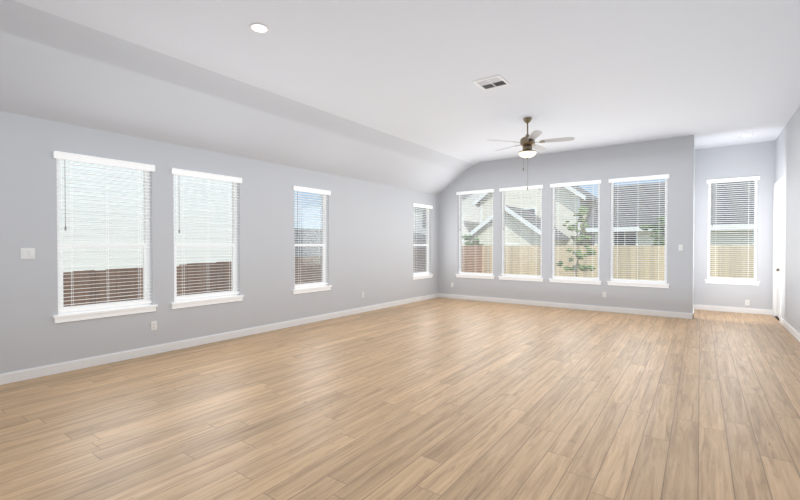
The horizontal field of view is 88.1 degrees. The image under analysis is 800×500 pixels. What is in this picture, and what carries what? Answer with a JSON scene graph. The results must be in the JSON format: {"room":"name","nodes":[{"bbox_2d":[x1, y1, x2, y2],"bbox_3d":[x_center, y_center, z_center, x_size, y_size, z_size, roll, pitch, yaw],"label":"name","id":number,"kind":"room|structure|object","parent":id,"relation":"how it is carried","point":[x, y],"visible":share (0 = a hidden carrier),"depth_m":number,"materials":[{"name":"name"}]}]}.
{"room":"empty living room","nodes":[
{"label":"empty living room","id":0,"kind":"room"},
{"bbox_2d":[0,111,438,373],"bbox_3d":[-2.743,-0.080,6.133,0.150,2.850,13.000,1,1,36],"label":"wall","id":1,"kind":"structure","parent":0,"point":[369,241],"depth_m":5.70,"materials":[{"name":"grey paint"}]},
{"bbox_2d":[20,248,34,258],"bbox_3d":[-3.930,0.037,4.364,0.012,0.115,0.116,1,1,36],"label":"light switch","id":2,"kind":"object","parent":1,"relation":"attached to","point":[27,253],"visible":1,"depth_m":4.36,"materials":[{"name":"white plastic"}]},
{"bbox_2d":[53,151,157,322],"bbox_3d":[-3.542,-0.145,4.995,0.176,1.892,1.070,1,1,36],"label":"window","id":3,"kind":"structure","parent":1,"relation":"in","point":[88,311],"depth_m":4.95,"materials":[{"name":"white plastic"}]},
{"bbox_2d":[151,321,156,329],"bbox_3d":[-3.202,0.984,5.380,0.010,0.115,0.070,1,1,36],"label":"electrical outlet","id":4,"kind":"object","parent":1,"relation":"attached to","point":[153,325],"visible":1,"depth_m":5.38,"materials":[{"name":"white plastic"}]},
{"bbox_2d":[171,168,243,308],"bbox_3d":[-2.804,-0.157,6.010,0.176,1.892,1.080,1,1,36],"label":"window","id":5,"kind":"structure","parent":1,"relation":"in","point":[193,300],"depth_m":6.00,"materials":[{"name":"white plastic"}]},
{"bbox_2d":[0,293,439,384],"bbox_3d":[-2.677,1.292,6.102,0.014,0.108,12.700,1,1,36],"label":"baseboard","id":6,"kind":"structure","parent":1,"relation":"attached to","point":[21,375],"depth_m":5.54,"materials":[{"name":"white wood"}]},
{"bbox_2d":[293,186,331,293],"bbox_3d":[-1.646,-0.177,7.604,0.176,1.892,0.920,1,1,36],"label":"window","id":7,"kind":"structure","parent":1,"relation":"in","point":[305,287],"depth_m":7.63,"materials":[{"name":"white plastic"}]},
{"bbox_2d":[412,203,432,279],"bbox_3d":[0.537,-0.214,10.609,0.176,1.892,0.930,1,1,36],"label":"window","id":8,"kind":"structure","parent":1,"relation":"in","point":[421,239],"depth_m":10.67,"materials":[{"name":"white plastic"}]},
{"bbox_2d":[0,297,799,499],"bbox_3d":[0.569,1.423,4.672,7.250,0.120,14.500,1,1,36],"label":"floor","id":9,"kind":"structure","parent":0,"point":[439,398],"depth_m":3.48,"materials":[{"name":"brown wood"}]},
{"bbox_2d":[0,0,799,194],"bbox_3d":[0.549,-1.793,4.647,7.300,1.027,14.500,1,1,36],"label":"ceiling","id":10,"kind":"structure","parent":0,"point":[388,92],"depth_m":4.81,"materials":[{"name":"paint"}]},
{"bbox_2d":[249,23,269,33],"bbox_3d":[-1.361,-2.145,4.004,0.196,0.008,0.196,1,1,36],"label":"recessed light","id":11,"kind":"object","parent":10,"relation":"in","point":[260,28],"visible":1,"depth_m":4.00,"materials":[{"name":"white plastic"}]},
{"bbox_2d":[473,75,509,90],"bbox_3d":[1.183,-2.159,5.345,0.360,0.014,0.360,1,1,36],"label":"ceiling vent","id":12,"kind":"object","parent":10,"relation":"in","point":[491,82],"visible":0.98,"depth_m":5.32,"materials":[{"name":"white metal"}]},
{"bbox_2d":[490,117,574,189],"bbox_3d":[2.153,-1.584,6.884,1.377,1.200,1.340,1,1,36],"label":"fan","id":13,"kind":"object","parent":10,"relation":"hanging from","point":[527,142],"visible":1,"depth_m":6.76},
{"bbox_2d":[439,136,684,312],"bbox_3d":[3.254,-0.519,9.713,5.640,3.640,0.150,1,1,36],"label":"wall","id":14,"kind":"structure","parent":0,"point":[604,164],"depth_m":9.19,"materials":[{"name":"grey paint"}]},
{"bbox_2d":[455,189,494,278],"bbox_3d":[1.950,-0.399,10.633,1.080,2.242,0.176,1,1,36],"label":"window","id":15,"kind":"structure","parent":14,"relation":"in","point":[463,274],"depth_m":10.65,"materials":[{"name":"white plastic"}]},
{"bbox_2d":[498,185,543,281],"bbox_3d":[2.917,-0.390,9.931,1.090,2.242,0.176,1,1,36],"label":"window","id":16,"kind":"structure","parent":14,"relation":"in","point":[524,277],"depth_m":9.93,"materials":[{"name":"white plastic"}]},
{"bbox_2d":[440,293,693,318],"bbox_3d":[3.345,1.249,9.567,5.624,0.108,0.014,1,1,36],"label":"baseboard","id":17,"kind":"structure","parent":14,"relation":"attached to","point":[502,300],"depth_m":9.11,"materials":[{"name":"white wood"}]},
{"bbox_2d":[549,180,601,284],"bbox_3d":[3.908,-0.382,9.211,1.100,2.242,0.176,1,1,36],"label":"window","id":18,"kind":"structure","parent":14,"relation":"in","point":[576,279],"depth_m":9.19,"materials":[{"name":"white plastic"}]},
{"bbox_2d":[607,174,669,287],"bbox_3d":[4.891,-0.373,8.497,1.110,2.242,0.176,1,1,36],"label":"window","id":19,"kind":"structure","parent":14,"relation":"in","point":[618,281],"depth_m":8.46,"materials":[{"name":"white plastic"}]},
{"bbox_2d":[683,135,694,312],"bbox_3d":[6.037,-0.505,8.618,0.150,3.640,1.650,1,1,36],"label":"wall","id":20,"kind":"structure","parent":0,"point":[689,206],"depth_m":7.95,"materials":[{"name":"grey paint"}]},
{"bbox_2d":[694,141,774,309],"bbox_3d":[7.068,-0.507,8.796,1.310,3.640,0.150,1,1,36],"label":"wall","id":21,"kind":"structure","parent":0,"point":[744,160],"depth_m":8.68,"materials":[{"name":"grey paint"}]},
{"bbox_2d":[705,176,759,284],"bbox_3d":[7.051,-0.396,8.781,0.910,2.242,0.176,1,1,36],"label":"window","id":22,"kind":"structure","parent":21,"relation":"in","point":[715,279],"depth_m":8.75,"materials":[{"name":"white plastic"}]},
{"bbox_2d":[696,305,771,314],"bbox_3d":[7.024,1.259,8.732,1.280,0.108,0.040,1,1,36],"label":"baseboard","id":23,"kind":"structure","parent":21,"relation":"attached to","point":[702,307],"depth_m":8.72,"materials":[{"name":"white wood"}]},
{"bbox_2d":[774,106,799,332],"bbox_3d":[3.441,-0.431,2.562,0.150,3.640,14.500,1,1,36],"label":"wall","id":24,"kind":"structure","parent":0,"point":[787,154],"depth_m":6.79,"materials":[{"name":"grey paint"}]},
{"bbox_2d":[772,177,782,322],"bbox_3d":[7.255,0.011,7.869,0.210,2.665,1.030,1,1,36],"label":"door","id":25,"kind":"structure","parent":24,"relation":"attached to","point":[777,248],"depth_m":8.10,"materials":[{"name":"white wood"}]},
{"bbox_2d":[780,317,799,341],"bbox_3d":[3.055,1.339,2.191,0.014,0.108,13.110,1,1,36],"label":"baseboard","id":26,"kind":"structure","parent":24,"relation":"attached to","point":[796,334],"depth_m":6.66,"materials":[{"name":"white wood"}]},
{"label":"outside","id":27,"kind":"structure","parent":0,"visible":0},
{"bbox_3d":[17.634,2.023,24.297,180.000,0.300,180.000,1,1,36],"label":"ground","id":28,"kind":"structure","parent":27,"visible":0},
{"bbox_2d":[59,160,231,278],"bbox_3d":[-11.752,-2.201,9.489,8.700,8.510,16.520,1,1,36],"label":"house","id":29,"kind":"structure","parent":28,"relation":"on","point":[81,256],"depth_m":9.94,"materials":[{"name":"white"}]},
{"bbox_2d":[294,228,321,256],"bbox_3d":[-2.917,0.516,22.448,8.700,3.160,14.920,1,1,36],"label":"house","id":30,"kind":"structure","parent":28,"relation":"on","point":[305,235],"depth_m":17.57,"materials":[{"name":"white"}]},
{"bbox_2d":[63,245,753,306],"bbox_3d":[3.777,1.035,3.826,16.950,2.176,22.610,1,1,36],"label":"fence","id":31,"kind":"object","parent":28,"relation":"on","point":[652,267],"depth_m":12.73,"materials":[{"name":"brown wood"}]},
{"bbox_2d":[462,193,482,244],"bbox_3d":[3.195,-1.887,32.874,8.400,7.310,9.920,1,1,36],"label":"house","id":32,"kind":"structure","parent":28,"relation":"on","point":[472,222],"depth_m":28.75,"materials":[{"name":"white"}]},
{"bbox_2d":[462,234,483,244],"bbox_3d":[3.840,0.554,20.957,1.321,2.735,1.597,1,1,36],"label":"tree","id":33,"kind":"object","parent":28,"relation":"on","point":[472,242],"depth_m":20.87,"materials":[{"name":"green plant"}]},
{"bbox_2d":[467,205,569,261],"bbox_3d":[6.666,-0.274,23.634,4.900,4.310,3.820,1,1,36],"label":"house","id":34,"kind":"structure","parent":28,"relation":"on","point":[533,231],"depth_m":22.27,"materials":[{"name":"beige"}]},
{"bbox_2d":[472,186,596,256],"bbox_3d":[10.376,-1.888,28.892,6.900,7.410,9.920,1,1,36],"label":"house","id":35,"kind":"structure","parent":28,"relation":"on","point":[568,213],"depth_m":24.83,"materials":[{"name":"beige"}]},
{"bbox_2d":[556,207,595,275],"bbox_3d":[5.728,0.301,13.472,1.196,3.416,1.020,1,1,36],"label":"tree","id":36,"kind":"object","parent":28,"relation":"on","point":[574,267],"depth_m":13.32,"materials":[{"name":"green plant"}]},
{"bbox_2d":[639,218,664,259],"bbox_3d":[10.564,0.300,16.976,1.672,3.330,1.561,1,1,36],"label":"tree","id":37,"kind":"object","parent":28,"relation":"on","point":[655,234],"depth_m":16.86,"materials":[{"name":"green plant"}]},
{"bbox_2d":[585,181,753,276],"bbox_3d":[18.066,-1.034,22.388,13.000,5.860,9.420,1,1,36],"label":"house","id":38,"kind":"structure","parent":28,"relation":"on","point":[630,224],"depth_m":21.28,"materials":[{"name":"beige"}]}
]}

